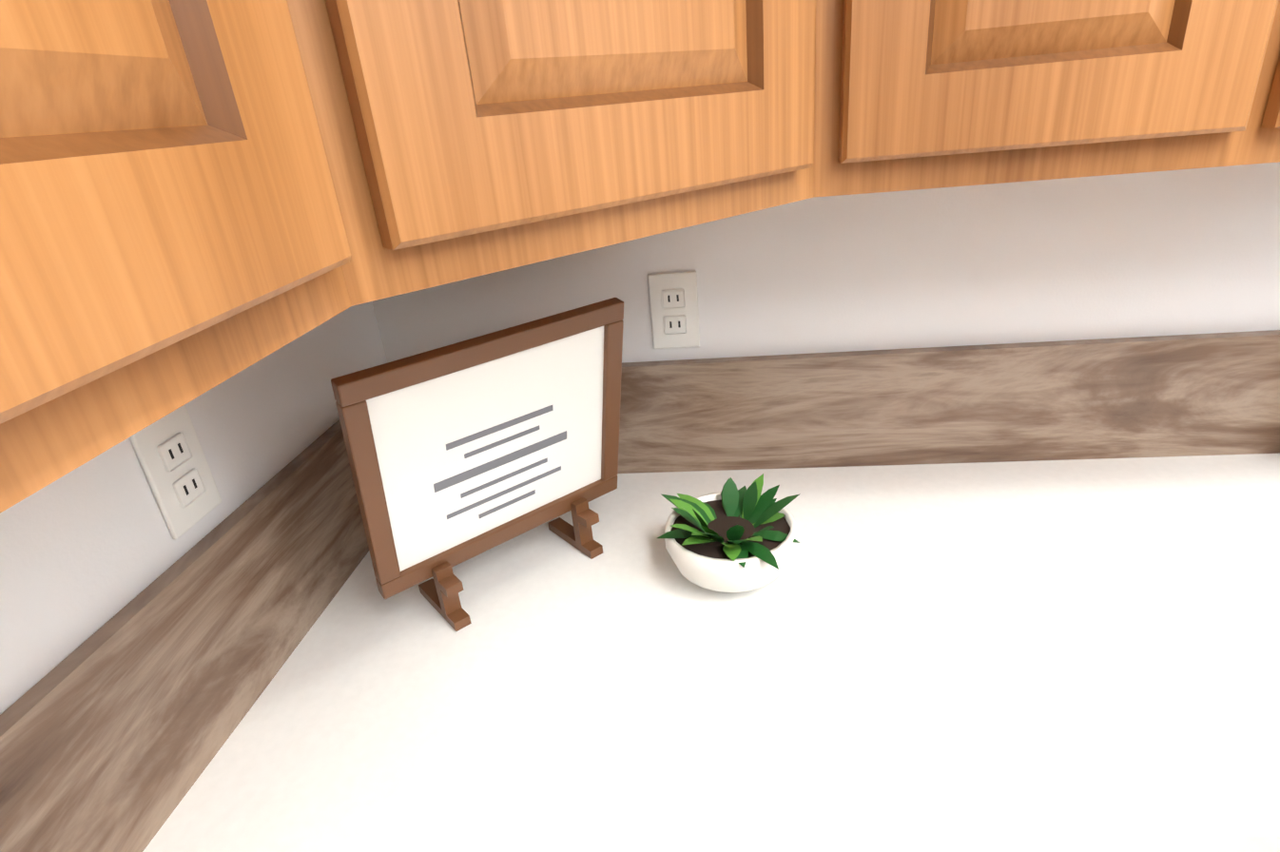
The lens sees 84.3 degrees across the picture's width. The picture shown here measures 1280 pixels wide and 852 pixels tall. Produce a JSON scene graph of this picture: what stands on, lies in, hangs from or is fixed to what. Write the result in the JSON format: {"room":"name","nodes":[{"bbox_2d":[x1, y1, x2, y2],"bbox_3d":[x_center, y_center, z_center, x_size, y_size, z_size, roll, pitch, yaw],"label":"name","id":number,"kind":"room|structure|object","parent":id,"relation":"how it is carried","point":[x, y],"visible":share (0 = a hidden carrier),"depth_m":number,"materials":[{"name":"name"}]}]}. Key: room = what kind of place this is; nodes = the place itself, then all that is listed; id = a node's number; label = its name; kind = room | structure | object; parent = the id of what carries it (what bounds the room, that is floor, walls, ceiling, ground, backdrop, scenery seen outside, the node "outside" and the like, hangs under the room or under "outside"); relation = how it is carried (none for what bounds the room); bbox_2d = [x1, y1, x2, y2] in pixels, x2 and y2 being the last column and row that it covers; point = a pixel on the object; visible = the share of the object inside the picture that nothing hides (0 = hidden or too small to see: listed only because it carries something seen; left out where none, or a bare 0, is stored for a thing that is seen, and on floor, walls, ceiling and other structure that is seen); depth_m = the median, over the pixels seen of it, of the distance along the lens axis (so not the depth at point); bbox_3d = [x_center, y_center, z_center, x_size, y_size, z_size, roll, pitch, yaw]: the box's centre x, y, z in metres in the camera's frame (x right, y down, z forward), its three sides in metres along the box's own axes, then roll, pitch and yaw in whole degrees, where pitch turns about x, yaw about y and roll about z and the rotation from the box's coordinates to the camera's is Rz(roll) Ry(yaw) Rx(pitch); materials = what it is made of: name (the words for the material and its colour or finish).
{"room":"kitchen","nodes":[
{"label":"kitchen","id":0,"kind":"room"},
{"bbox_2d":[0,301,387,715],"bbox_3d":[-1.034,1.752,-4.023,0.140,3.300,11.240,-2,25,7],"label":"wall","id":1,"kind":"structure","parent":0,"point":[89,548],"depth_m":0.64,"materials":[{"name":"white paint"}]},
{"bbox_2d":[129,404,222,539],"bbox_3d":[-0.453,0.043,0.696,0.008,0.116,0.072,-2,25,7],"label":"electrical outlet","id":2,"kind":"object","parent":1,"relation":"attached to","point":[172,460],"visible":0.92,"depth_m":0.69,"materials":[{"name":"white plastic"}]},
{"bbox_2d":[228,0,943,325],"bbox_3d":[-0.050,-0.627,0.322,0.310,1.068,0.310,-2,25,7],"label":"upper cabinet","id":3,"kind":"object","parent":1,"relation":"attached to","point":[414,145],"depth_m":0.46,"materials":[{"name":"brown wood"}]},
{"bbox_2d":[371,161,1279,362],"bbox_3d":[2.834,-0.736,0.579,6.860,3.300,0.120,-2,25,7],"label":"wall","id":4,"kind":"structure","parent":0,"point":[1192,251],"depth_m":1.00,"materials":[{"name":"white paint"}]},
{"bbox_2d":[647,271,699,349],"bbox_3d":[0.051,-0.172,1.059,0.072,0.116,0.008,-2,25,7],"label":"electrical outlet","id":5,"kind":"object","parent":4,"relation":"attached to","point":[673,305],"visible":1,"depth_m":1.06,"materials":[{"name":"white plastic"}]},
{"bbox_3d":[-0.245,3.247,-3.401,12.320,0.060,11.240,-2,25,7],"label":"floor","id":6,"kind":"structure","parent":0,"visible":0},
{"bbox_3d":[0.689,1.153,-0.170,2.394,0.875,3.226,-2,25,7],"label":"base cabinet","id":7,"kind":"object","parent":6,"relation":"on","visible":0},
{"bbox_2d":[0,334,1279,851],"bbox_3d":[0.014,0.769,-0.332,1.123,0.380,3.318,-2,25,7],"label":"countertop","id":8,"kind":"structure","parent":7,"relation":"on","point":[1018,598],"depth_m":0.75,"materials":[{"name":"stone"}]},
{"bbox_2d":[330,297,623,631],"bbox_3d":[-0.175,0.043,0.860,0.340,0.343,0.129,-23,30,-34],"label":"picture frame","id":9,"kind":"object","parent":8,"relation":"on","point":[459,453],"visible":1,"depth_m":0.81,"materials":[{"name":"white paper"}]},
{"bbox_2d":[657,473,800,592],"bbox_3d":[0.111,0.135,0.876,0.176,0.114,0.179,-2,25,7],"label":"succulent pot","id":10,"kind":"object","parent":8,"relation":"on","point":[730,537],"visible":1,"depth_m":0.85,"materials":[{"name":"white"}]}
]}

